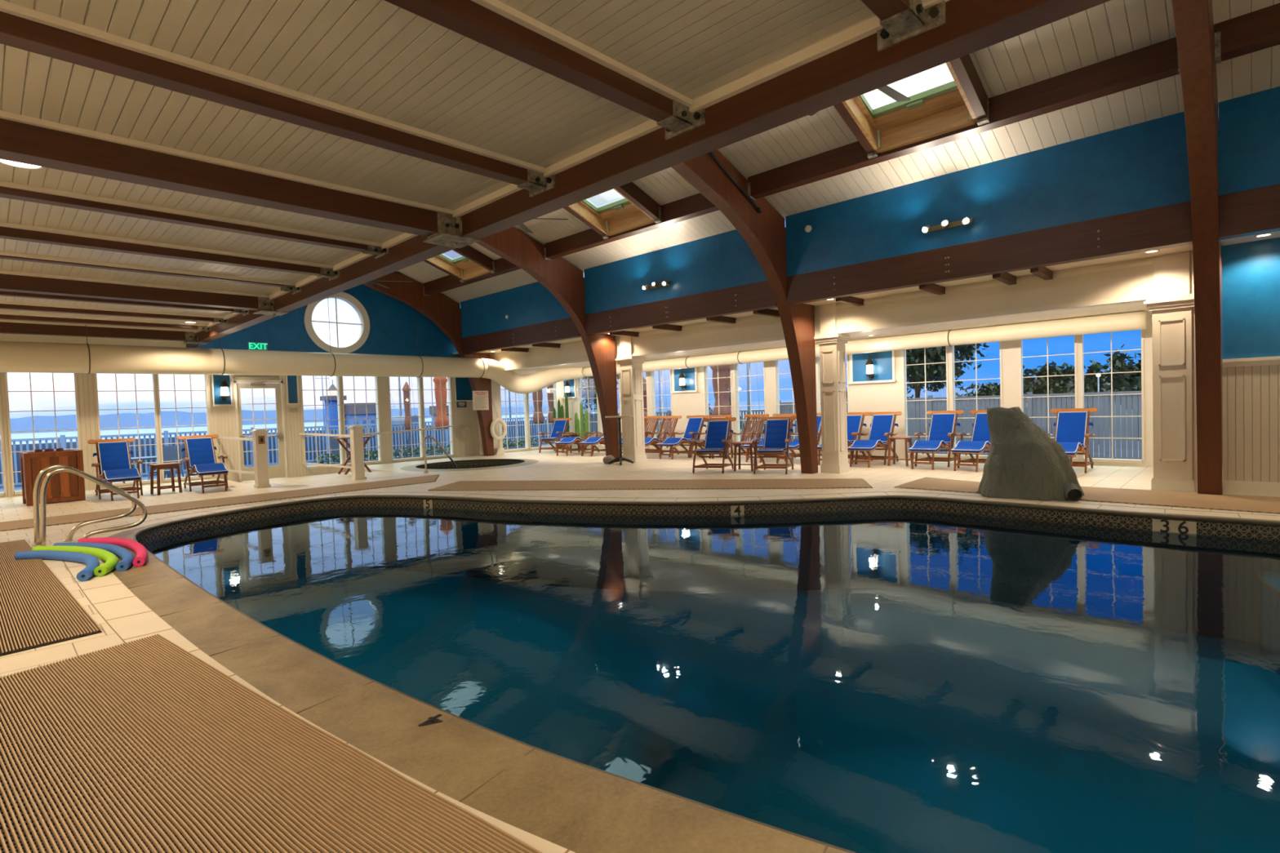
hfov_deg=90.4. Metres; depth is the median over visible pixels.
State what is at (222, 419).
wall
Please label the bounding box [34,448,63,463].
rolled towel
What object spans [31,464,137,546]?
grab rail
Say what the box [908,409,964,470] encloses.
deck chair
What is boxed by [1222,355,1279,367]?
trim
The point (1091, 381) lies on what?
tree
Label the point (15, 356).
air duct
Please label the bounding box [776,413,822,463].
deck chair
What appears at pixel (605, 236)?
rafter
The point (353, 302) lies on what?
window
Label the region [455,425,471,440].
coiled hose
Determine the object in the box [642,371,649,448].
window
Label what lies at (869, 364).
wall lantern
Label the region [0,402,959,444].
sea
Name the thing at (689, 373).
wall niche
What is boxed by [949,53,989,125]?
rafter
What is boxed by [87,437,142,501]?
deck chair
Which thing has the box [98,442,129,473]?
cushion
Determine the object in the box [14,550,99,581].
noodle
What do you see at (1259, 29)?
beam
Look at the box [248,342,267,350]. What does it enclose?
exit sign
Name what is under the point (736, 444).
side table
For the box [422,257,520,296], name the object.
beam
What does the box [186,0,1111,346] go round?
beam
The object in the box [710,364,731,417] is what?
closed umbrella
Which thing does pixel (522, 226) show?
ceiling fan
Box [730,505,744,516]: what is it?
depth marker
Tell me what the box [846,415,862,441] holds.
cushion
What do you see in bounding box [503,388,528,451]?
window
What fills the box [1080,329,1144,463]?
window
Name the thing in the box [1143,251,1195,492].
column
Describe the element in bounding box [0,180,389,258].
ceiling beam
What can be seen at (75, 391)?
window
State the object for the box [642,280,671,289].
bar
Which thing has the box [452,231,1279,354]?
ceiling
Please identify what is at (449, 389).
window
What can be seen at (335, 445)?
patio chair
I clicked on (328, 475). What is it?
floor
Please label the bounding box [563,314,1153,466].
wall
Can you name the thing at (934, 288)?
stub
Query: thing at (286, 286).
ceiling beam
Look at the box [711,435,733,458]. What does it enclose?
side table
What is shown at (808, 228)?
detector
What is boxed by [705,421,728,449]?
cushion
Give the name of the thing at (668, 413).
picket fence
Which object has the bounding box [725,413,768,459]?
deck chair
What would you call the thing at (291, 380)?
wall niche
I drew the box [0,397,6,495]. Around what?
window
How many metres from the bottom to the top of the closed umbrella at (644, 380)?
2.800 m
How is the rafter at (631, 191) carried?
hanging from the ceiling at (1111, 28)
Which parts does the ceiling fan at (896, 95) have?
blade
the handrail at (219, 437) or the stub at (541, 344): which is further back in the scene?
the stub at (541, 344)
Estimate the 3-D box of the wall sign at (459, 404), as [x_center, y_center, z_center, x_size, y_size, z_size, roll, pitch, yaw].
[-5.444,-0.682,19.382,0.018,0.200,0.330,0,3,44]
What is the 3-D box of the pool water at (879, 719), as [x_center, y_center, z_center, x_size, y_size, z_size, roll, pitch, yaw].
[0.905,2.375,6.260,14.797,0.001,7.764,0,3,44]
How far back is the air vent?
15.38 m
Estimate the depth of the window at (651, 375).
19.32 m
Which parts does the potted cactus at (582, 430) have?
stem, stem, stem, stem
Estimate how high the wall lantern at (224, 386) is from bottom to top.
0.586 m
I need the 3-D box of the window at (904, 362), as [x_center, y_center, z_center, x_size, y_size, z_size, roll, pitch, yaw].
[6.208,-0.569,13.780,0.950,2.450,0.120,0,3,44]
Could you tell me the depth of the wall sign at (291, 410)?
15.99 m
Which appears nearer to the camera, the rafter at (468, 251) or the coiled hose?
the rafter at (468, 251)
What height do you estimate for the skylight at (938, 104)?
0.844 m
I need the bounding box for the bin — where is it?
[19,448,85,506]
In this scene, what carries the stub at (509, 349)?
attached to the beam at (566, 328)
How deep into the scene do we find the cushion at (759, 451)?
11.94 m
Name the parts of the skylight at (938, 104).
glass pane, sash frame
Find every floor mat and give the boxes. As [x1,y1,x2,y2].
[0,474,439,530]
[0,538,102,656]
[0,633,542,852]
[427,478,872,490]
[893,476,980,493]
[1079,486,1279,513]
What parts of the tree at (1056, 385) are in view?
crown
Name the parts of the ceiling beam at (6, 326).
saddle plate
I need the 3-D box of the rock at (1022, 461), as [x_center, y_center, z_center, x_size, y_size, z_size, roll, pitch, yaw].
[5.154,0.323,8.440,1.297,1.175,0.969,0,3,44]
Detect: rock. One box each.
[602,454,614,463]
[977,406,1084,501]
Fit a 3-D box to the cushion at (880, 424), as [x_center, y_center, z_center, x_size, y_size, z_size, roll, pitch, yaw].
[5.153,0.043,13.562,0.430,0.567,0.367,0,2,40]
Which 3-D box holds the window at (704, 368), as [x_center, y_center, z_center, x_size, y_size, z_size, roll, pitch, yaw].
[2.202,-0.559,17.642,0.960,2.450,0.120,0,3,44]
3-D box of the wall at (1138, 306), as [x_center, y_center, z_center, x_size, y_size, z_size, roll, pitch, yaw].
[2.202,-1.922,15.471,16.500,0.100,3.240,0,3,44]
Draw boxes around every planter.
[312,448,399,466]
[393,444,450,458]
[502,438,538,449]
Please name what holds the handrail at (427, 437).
on the floor at (550, 466)
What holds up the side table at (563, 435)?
on the floor at (550, 466)
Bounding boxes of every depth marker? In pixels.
[423,499,432,509]
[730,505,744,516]
[1152,519,1196,536]
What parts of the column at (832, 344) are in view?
panel moulding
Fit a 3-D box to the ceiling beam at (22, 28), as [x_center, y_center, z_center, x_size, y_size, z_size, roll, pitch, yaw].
[-3.491,-1.834,2.450,0.330,0.160,7.750,0,3,44]
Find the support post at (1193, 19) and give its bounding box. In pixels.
[1171,0,1222,494]
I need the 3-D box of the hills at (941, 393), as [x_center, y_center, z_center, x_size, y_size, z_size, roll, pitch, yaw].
[138.447,-17.786,361.305,262.188,10.943,193.282,0,3,44]
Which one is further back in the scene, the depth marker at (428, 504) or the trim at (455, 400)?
the trim at (455, 400)
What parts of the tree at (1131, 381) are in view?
crown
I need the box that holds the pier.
[483,379,502,454]
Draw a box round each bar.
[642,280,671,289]
[921,217,973,233]
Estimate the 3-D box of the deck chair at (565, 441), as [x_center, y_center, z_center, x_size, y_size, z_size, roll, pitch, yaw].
[-1.767,0.491,19.059,0.720,0.660,1.920,-1,2,32]
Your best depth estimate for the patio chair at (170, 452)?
15.90 m
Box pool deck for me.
[63,492,1279,852]
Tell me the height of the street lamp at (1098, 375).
2.305 m
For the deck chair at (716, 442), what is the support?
on the floor at (550, 466)
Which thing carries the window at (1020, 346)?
in the wall at (887, 396)
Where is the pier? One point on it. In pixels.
(495, 388)
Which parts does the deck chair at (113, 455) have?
armrest, leg, leg, headboard, leg, backrest, armrest, leg, leg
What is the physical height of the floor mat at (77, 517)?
0.016 m
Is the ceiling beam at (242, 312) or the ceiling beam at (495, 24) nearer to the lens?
the ceiling beam at (495, 24)
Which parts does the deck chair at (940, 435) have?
leg, leg, armrest, leg, backrest, headboard, seat, leg, armrest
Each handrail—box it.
[217,435,254,474]
[298,432,351,468]
[423,435,457,473]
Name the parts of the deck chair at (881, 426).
leg, leg, armrest, leg, backrest, seat, headboard, leg, armrest, leg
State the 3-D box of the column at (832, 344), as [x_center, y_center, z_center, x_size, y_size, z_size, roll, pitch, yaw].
[3.609,-0.701,11.855,0.500,3.115,0.520,0,3,44]
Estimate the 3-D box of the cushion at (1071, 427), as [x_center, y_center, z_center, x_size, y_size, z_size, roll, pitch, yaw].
[7.634,0.035,11.240,0.430,0.567,0.367,0,2,43]
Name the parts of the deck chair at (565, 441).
leg, backrest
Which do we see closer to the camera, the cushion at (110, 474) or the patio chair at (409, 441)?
the cushion at (110, 474)
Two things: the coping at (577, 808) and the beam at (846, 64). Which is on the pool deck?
the coping at (577, 808)
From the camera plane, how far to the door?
15.56 m
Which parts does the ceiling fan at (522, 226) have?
blade, blade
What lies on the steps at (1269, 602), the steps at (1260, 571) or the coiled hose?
the steps at (1260, 571)
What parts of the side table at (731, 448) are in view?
leg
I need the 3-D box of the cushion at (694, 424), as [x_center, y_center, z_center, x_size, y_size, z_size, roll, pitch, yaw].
[1.418,0.059,16.968,0.430,0.567,0.367,0,2,38]
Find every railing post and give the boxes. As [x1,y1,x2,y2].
[249,429,271,488]
[346,425,366,479]
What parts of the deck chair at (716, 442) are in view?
leg, armrest, leg, seat, backrest, headboard, leg, armrest, leg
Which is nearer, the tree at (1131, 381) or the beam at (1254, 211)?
the beam at (1254, 211)
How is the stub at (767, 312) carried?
attached to the beam at (759, 295)
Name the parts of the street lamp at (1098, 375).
post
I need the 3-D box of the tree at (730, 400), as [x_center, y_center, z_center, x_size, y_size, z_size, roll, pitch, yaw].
[5.130,-0.906,36.800,2.027,2.659,2.027,-2,2,-5]
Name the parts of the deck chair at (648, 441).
seat, leg, backrest, headboard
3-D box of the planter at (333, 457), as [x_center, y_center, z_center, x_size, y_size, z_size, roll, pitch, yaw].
[-8.037,1.016,18.097,0.517,0.661,2.279,0,3,44]
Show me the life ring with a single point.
(494, 435)
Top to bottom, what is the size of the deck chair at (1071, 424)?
1.077 m
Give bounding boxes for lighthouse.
[320,379,346,429]
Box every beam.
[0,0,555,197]
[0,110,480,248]
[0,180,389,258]
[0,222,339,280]
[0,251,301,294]
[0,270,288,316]
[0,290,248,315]
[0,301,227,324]
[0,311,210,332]
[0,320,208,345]
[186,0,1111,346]
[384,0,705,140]
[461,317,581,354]
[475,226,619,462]
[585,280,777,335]
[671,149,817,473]
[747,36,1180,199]
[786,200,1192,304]
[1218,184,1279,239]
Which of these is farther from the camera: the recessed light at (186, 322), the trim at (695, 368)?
the trim at (695, 368)
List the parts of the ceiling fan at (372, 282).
motor, blade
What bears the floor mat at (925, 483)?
on the floor at (550, 466)
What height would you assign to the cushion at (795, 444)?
0.178 m
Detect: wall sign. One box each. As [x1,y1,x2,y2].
[288,408,297,412]
[456,401,466,407]
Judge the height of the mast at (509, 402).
12.000 m
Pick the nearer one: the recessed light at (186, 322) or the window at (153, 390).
the recessed light at (186, 322)
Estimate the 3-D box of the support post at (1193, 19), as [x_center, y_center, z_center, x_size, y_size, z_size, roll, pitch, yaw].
[4.596,-1.831,5.326,0.230,5.719,7.480,0,3,44]
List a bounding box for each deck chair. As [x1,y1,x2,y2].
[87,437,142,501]
[177,434,228,493]
[538,417,572,453]
[555,431,603,456]
[579,431,622,456]
[618,415,662,453]
[644,415,681,457]
[657,414,709,459]
[689,414,732,458]
[691,417,736,473]
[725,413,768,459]
[743,413,796,462]
[751,415,795,474]
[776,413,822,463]
[817,412,868,465]
[847,411,902,467]
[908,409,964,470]
[951,409,991,471]
[1046,407,1097,473]
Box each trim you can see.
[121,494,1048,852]
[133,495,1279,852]
[210,374,233,406]
[285,375,300,404]
[453,377,472,401]
[489,260,1152,370]
[561,378,577,399]
[671,367,698,393]
[848,350,896,384]
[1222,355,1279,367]
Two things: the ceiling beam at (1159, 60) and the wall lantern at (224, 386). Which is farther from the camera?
the wall lantern at (224, 386)
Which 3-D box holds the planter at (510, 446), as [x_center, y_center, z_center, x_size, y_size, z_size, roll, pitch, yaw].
[-4.546,0.774,22.082,0.526,0.662,2.368,0,3,44]
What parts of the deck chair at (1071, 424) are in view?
backrest, headboard, seat, leg, armrest, leg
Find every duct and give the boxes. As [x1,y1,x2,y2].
[0,297,585,394]
[582,311,1147,377]
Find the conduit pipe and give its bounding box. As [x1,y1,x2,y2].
[708,151,762,213]
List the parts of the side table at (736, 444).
leg, leg, leg, leg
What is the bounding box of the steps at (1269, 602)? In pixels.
[1259,571,1279,675]
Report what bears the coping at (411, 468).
on the floor at (550, 466)
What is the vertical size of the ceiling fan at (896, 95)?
1.080 m
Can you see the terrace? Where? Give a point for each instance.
(143, 477)
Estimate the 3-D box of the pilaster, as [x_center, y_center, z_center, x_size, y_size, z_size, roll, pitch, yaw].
[-0.190,-0.691,15.519,0.575,3.115,0.520,0,3,44]
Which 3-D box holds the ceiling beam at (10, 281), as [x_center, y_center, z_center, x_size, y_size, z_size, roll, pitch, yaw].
[-8.537,-1.755,7.459,0.400,0.300,7.950,0,3,44]
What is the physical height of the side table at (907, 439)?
0.566 m
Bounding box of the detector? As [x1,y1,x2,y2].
[804,225,812,232]
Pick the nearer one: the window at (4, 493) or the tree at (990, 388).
the window at (4, 493)
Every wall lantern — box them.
[219,377,230,402]
[564,380,571,396]
[678,370,686,390]
[865,355,874,380]
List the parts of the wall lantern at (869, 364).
glass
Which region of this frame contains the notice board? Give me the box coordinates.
[472,391,488,410]
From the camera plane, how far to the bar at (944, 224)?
9.16 m
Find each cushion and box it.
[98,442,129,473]
[102,468,141,481]
[186,438,214,467]
[189,462,228,475]
[541,437,561,440]
[551,420,566,438]
[555,437,584,444]
[579,436,604,444]
[644,437,662,444]
[657,437,691,445]
[684,417,702,439]
[696,448,724,453]
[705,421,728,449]
[744,438,764,447]
[757,448,786,453]
[764,419,787,448]
[786,439,799,448]
[817,416,821,438]
[817,440,853,448]
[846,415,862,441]
[848,440,886,450]
[869,415,893,442]
[909,440,949,451]
[928,413,955,443]
[951,440,990,453]
[972,413,990,442]
[1056,412,1086,444]
[1058,442,1085,455]
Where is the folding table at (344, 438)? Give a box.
[331,435,374,474]
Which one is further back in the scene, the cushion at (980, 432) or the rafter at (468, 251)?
the rafter at (468, 251)
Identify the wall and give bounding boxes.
[0,284,564,497]
[136,498,1279,644]
[415,458,524,469]
[460,86,1279,337]
[489,251,1191,368]
[514,302,1151,371]
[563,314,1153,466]
[1222,237,1279,482]
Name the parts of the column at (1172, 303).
panel moulding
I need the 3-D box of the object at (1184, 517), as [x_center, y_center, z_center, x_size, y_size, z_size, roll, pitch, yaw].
[0.864,1.144,6.222,14.797,0.055,7.764,0,3,44]
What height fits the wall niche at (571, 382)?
0.680 m
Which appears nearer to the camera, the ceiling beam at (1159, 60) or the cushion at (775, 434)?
the ceiling beam at (1159, 60)
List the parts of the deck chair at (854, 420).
leg, leg, headboard, backrest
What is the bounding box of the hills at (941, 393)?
[655,382,999,412]
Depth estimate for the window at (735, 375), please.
17.18 m
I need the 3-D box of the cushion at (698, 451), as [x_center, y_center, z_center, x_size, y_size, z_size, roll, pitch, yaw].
[1.427,0.496,12.681,0.470,0.120,0.537,-1,2,23]
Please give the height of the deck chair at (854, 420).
1.077 m
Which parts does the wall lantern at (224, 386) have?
glass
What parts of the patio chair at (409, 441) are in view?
backrest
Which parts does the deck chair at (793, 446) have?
backrest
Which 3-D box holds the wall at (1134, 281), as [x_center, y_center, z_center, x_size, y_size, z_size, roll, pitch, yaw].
[1.241,-2.000,14.021,17.130,0.590,0.170,0,3,44]
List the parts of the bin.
panel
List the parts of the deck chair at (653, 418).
backrest, headboard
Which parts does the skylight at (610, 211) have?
glass pane, sash frame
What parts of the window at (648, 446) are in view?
frame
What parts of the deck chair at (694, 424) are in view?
leg, leg, leg, armrest, leg, backrest, headboard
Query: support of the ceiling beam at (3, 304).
attached to the ceiling at (380, 58)
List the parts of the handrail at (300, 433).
rail, rail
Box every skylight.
[426,249,489,279]
[567,188,654,235]
[841,62,977,153]
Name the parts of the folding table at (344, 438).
leg, leg, leg, leg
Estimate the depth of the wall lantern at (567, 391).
21.84 m
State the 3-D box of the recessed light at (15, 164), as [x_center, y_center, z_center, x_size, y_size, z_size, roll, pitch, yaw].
[-4.549,-1.942,4.652,0.280,0.014,0.280,0,3,44]
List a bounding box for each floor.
[0,447,1279,847]
[62,491,1276,852]
[241,468,390,484]
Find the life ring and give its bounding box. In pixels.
[489,398,506,440]
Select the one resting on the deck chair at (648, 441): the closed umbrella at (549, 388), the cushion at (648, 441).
the cushion at (648, 441)
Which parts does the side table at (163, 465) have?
leg, leg, leg, leg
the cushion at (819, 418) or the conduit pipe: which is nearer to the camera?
the conduit pipe
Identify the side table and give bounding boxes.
[146,462,182,495]
[562,434,579,453]
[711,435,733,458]
[730,441,759,471]
[887,436,911,466]
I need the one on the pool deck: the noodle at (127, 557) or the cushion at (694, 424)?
the noodle at (127, 557)
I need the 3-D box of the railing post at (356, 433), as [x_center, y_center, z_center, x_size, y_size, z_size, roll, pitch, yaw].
[-5.994,0.549,13.461,0.270,1.150,0.270,0,3,44]
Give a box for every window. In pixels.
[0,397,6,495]
[4,372,80,494]
[94,373,160,485]
[156,373,212,481]
[300,375,343,469]
[304,291,369,353]
[341,376,382,465]
[363,377,454,458]
[387,376,423,461]
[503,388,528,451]
[527,382,557,449]
[576,376,599,446]
[599,373,622,447]
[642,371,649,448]
[649,369,673,448]
[702,364,733,450]
[733,361,766,451]
[773,360,799,453]
[816,354,849,454]
[902,346,948,457]
[950,341,1002,458]
[1018,335,1077,461]
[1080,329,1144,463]
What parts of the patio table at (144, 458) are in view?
leg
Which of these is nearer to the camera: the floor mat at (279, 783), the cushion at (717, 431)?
the floor mat at (279, 783)
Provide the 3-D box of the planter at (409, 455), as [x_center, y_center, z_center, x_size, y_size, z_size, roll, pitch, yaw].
[-6.623,0.918,19.788,0.519,0.657,2.065,0,3,44]
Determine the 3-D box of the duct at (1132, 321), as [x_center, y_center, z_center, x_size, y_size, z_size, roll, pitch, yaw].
[3.314,-1.744,15.327,14.000,0.327,0.327,0,3,44]
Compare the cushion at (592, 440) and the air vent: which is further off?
the cushion at (592, 440)
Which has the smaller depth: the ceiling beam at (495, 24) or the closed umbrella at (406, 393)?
the ceiling beam at (495, 24)
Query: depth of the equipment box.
19.65 m
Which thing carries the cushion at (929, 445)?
on the deck chair at (940, 435)
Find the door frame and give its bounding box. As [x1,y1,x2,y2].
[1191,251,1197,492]
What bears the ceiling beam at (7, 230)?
attached to the ceiling at (380, 58)
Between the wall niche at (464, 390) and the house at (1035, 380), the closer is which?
the wall niche at (464, 390)
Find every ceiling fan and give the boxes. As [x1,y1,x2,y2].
[364,279,412,288]
[518,217,568,233]
[808,84,910,115]
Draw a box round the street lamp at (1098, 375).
[1096,373,1100,417]
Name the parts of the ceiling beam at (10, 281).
saddle plate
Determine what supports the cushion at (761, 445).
on the deck chair at (760, 445)
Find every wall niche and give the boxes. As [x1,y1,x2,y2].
[213,374,231,404]
[287,375,297,403]
[455,377,472,399]
[563,378,574,397]
[674,367,695,391]
[852,351,892,382]
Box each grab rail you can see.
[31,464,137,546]
[40,467,147,546]
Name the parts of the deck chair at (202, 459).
armrest, leg, leg, seat, headboard, backrest, leg, armrest, leg, leg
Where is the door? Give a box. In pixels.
[233,379,288,482]
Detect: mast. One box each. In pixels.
[315,376,333,430]
[398,377,415,416]
[508,391,520,421]
[657,370,667,439]
[737,363,759,432]
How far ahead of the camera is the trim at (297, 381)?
15.94 m
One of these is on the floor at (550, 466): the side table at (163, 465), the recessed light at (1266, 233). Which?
the side table at (163, 465)
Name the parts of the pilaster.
panel moulding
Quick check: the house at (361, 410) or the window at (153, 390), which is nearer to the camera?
the window at (153, 390)
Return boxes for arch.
[362,271,493,456]
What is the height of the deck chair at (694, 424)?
1.077 m
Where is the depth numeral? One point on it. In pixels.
(431, 720)
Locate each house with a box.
[343,402,377,428]
[429,405,448,423]
[1022,375,1111,430]
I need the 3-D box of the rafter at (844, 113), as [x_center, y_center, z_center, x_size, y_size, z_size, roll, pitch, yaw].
[2.493,-4.210,8.042,0.124,1.058,2.107,0,3,44]
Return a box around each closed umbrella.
[402,381,412,436]
[432,377,448,447]
[532,389,544,446]
[546,384,555,445]
[643,377,647,421]
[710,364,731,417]
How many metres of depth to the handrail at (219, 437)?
13.69 m
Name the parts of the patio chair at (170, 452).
leg, seat, backrest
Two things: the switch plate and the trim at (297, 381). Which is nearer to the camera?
the switch plate
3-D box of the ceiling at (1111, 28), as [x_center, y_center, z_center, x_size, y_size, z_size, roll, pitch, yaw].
[0.418,-4.132,8.512,23.600,1.304,6.800,0,3,44]
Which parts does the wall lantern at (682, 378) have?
glass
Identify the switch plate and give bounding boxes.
[257,435,265,444]
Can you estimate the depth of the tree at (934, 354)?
27.27 m
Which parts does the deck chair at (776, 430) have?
leg, armrest, seat, backrest, headboard, leg, armrest, leg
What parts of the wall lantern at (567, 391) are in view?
glass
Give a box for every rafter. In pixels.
[423,259,464,282]
[453,244,494,273]
[563,206,608,239]
[615,182,661,223]
[833,102,877,159]
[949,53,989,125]
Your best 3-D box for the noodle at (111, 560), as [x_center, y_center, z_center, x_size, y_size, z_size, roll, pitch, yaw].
[-5.493,1.288,6.276,1.936,0.089,0.362,-1,2,34]
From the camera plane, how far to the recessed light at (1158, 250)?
8.10 m
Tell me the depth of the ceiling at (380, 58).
3.83 m
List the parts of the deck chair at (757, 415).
leg, leg, backrest, headboard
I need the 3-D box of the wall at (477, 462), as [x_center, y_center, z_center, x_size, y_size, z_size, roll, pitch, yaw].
[-4.333,1.418,16.392,2.720,0.920,2.720,0,3,44]
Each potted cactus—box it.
[552,393,569,447]
[574,401,588,448]
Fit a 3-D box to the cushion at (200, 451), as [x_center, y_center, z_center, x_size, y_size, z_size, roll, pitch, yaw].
[-8.919,0.529,12.899,0.430,0.567,0.367,-4,2,-43]
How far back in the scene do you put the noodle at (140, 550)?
6.73 m
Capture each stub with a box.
[501,347,528,352]
[532,342,560,347]
[609,330,639,337]
[652,324,682,331]
[706,315,736,324]
[753,308,779,317]
[835,296,864,306]
[919,283,945,294]
[992,272,1016,284]
[1030,266,1053,279]
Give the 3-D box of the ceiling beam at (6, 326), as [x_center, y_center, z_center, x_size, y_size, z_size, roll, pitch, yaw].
[-12.230,-1.746,11.020,0.400,0.300,7.950,0,3,44]
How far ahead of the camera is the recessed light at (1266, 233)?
7.41 m
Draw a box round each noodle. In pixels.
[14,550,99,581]
[31,545,118,576]
[53,542,134,571]
[77,537,147,566]
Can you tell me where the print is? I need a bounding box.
[474,397,485,408]
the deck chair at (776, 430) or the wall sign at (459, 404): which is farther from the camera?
the wall sign at (459, 404)
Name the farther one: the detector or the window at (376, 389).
the window at (376, 389)
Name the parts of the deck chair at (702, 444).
leg, armrest, seat, headboard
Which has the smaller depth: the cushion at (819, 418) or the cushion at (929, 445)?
the cushion at (929, 445)
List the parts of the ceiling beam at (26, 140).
saddle plate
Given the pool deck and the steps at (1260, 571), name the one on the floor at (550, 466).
the pool deck
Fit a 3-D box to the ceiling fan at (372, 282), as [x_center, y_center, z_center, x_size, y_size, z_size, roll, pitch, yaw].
[-6.433,-4.011,15.060,1.799,1.290,1.770,0,3,44]
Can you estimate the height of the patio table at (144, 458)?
0.750 m
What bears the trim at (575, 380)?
attached to the wall at (887, 396)
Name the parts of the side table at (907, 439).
leg, leg, leg, leg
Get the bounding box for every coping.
[99,494,1279,852]
[400,458,538,471]
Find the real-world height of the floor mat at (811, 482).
0.016 m
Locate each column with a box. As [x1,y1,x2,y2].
[813,302,851,473]
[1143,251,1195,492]
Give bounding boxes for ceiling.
[0,0,875,329]
[395,0,1279,304]
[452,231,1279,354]
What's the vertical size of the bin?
0.950 m
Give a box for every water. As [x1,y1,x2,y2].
[221,569,1279,852]
[433,464,509,469]
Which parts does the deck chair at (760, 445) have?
leg, armrest, headboard, backrest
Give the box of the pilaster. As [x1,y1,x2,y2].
[614,335,646,462]
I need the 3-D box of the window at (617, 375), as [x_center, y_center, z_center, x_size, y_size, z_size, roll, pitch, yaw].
[-0.940,-0.551,20.672,0.990,2.450,0.120,0,3,44]
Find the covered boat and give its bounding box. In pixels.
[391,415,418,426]
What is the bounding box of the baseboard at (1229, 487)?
[1222,480,1279,497]
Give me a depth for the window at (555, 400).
21.64 m
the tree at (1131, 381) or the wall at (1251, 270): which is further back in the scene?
the tree at (1131, 381)
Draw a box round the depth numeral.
[417,714,443,726]
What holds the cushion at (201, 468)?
on the deck chair at (202, 459)
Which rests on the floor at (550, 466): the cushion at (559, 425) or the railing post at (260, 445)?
the railing post at (260, 445)
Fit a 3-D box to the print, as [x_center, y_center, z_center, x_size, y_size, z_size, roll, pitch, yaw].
[-4.773,-0.728,19.058,0.003,0.348,0.420,0,3,44]
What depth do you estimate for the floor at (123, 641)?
7.32 m
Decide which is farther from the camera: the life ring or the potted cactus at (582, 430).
the potted cactus at (582, 430)
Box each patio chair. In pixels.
[147,444,184,479]
[328,436,347,462]
[392,431,413,454]
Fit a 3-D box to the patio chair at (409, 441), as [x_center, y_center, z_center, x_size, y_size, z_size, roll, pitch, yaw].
[-7.943,0.722,21.108,0.730,1.056,0.590,-2,2,-10]
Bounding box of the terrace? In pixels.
[0,436,1138,492]
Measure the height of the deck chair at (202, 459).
1.077 m
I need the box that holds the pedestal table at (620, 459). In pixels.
[604,415,633,465]
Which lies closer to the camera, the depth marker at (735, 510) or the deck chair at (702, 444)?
the depth marker at (735, 510)
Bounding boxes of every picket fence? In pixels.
[0,416,553,487]
[644,409,764,448]
[779,391,1222,459]
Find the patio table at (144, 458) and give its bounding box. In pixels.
[130,456,170,478]
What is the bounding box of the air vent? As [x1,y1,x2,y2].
[233,374,278,377]
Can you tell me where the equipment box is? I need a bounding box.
[493,448,504,454]
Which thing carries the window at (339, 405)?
in the wall at (222, 419)
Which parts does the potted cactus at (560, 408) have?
stem, stem, stem, stem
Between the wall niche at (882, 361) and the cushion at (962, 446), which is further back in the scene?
the wall niche at (882, 361)
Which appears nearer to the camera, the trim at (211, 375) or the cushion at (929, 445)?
the cushion at (929, 445)
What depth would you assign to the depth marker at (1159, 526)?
6.76 m
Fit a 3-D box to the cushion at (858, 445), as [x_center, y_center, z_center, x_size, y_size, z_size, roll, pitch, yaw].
[4.700,0.359,13.020,0.470,0.178,1.132,0,2,40]
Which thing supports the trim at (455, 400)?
attached to the wall at (222, 419)
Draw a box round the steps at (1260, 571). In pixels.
[1257,568,1279,595]
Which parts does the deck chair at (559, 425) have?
leg, seat, leg, headboard, backrest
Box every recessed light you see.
[0,159,44,168]
[183,320,196,323]
[1143,248,1159,253]
[1253,232,1273,237]
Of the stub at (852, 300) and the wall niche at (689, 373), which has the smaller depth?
the stub at (852, 300)
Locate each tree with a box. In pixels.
[728,391,744,429]
[846,387,915,398]
[906,342,989,411]
[955,382,998,401]
[970,382,999,402]
[1022,360,1075,433]
[1066,360,1105,408]
[1096,344,1141,440]
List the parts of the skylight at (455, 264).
glass pane, sash frame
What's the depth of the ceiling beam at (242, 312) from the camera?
9.82 m
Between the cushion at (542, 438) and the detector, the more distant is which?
the cushion at (542, 438)
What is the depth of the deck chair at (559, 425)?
20.35 m
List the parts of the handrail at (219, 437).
rail, rail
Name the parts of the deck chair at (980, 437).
leg, leg, armrest, leg, headboard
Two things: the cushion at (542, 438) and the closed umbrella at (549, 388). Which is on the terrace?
the closed umbrella at (549, 388)
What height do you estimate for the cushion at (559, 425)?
0.567 m
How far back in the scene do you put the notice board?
19.05 m

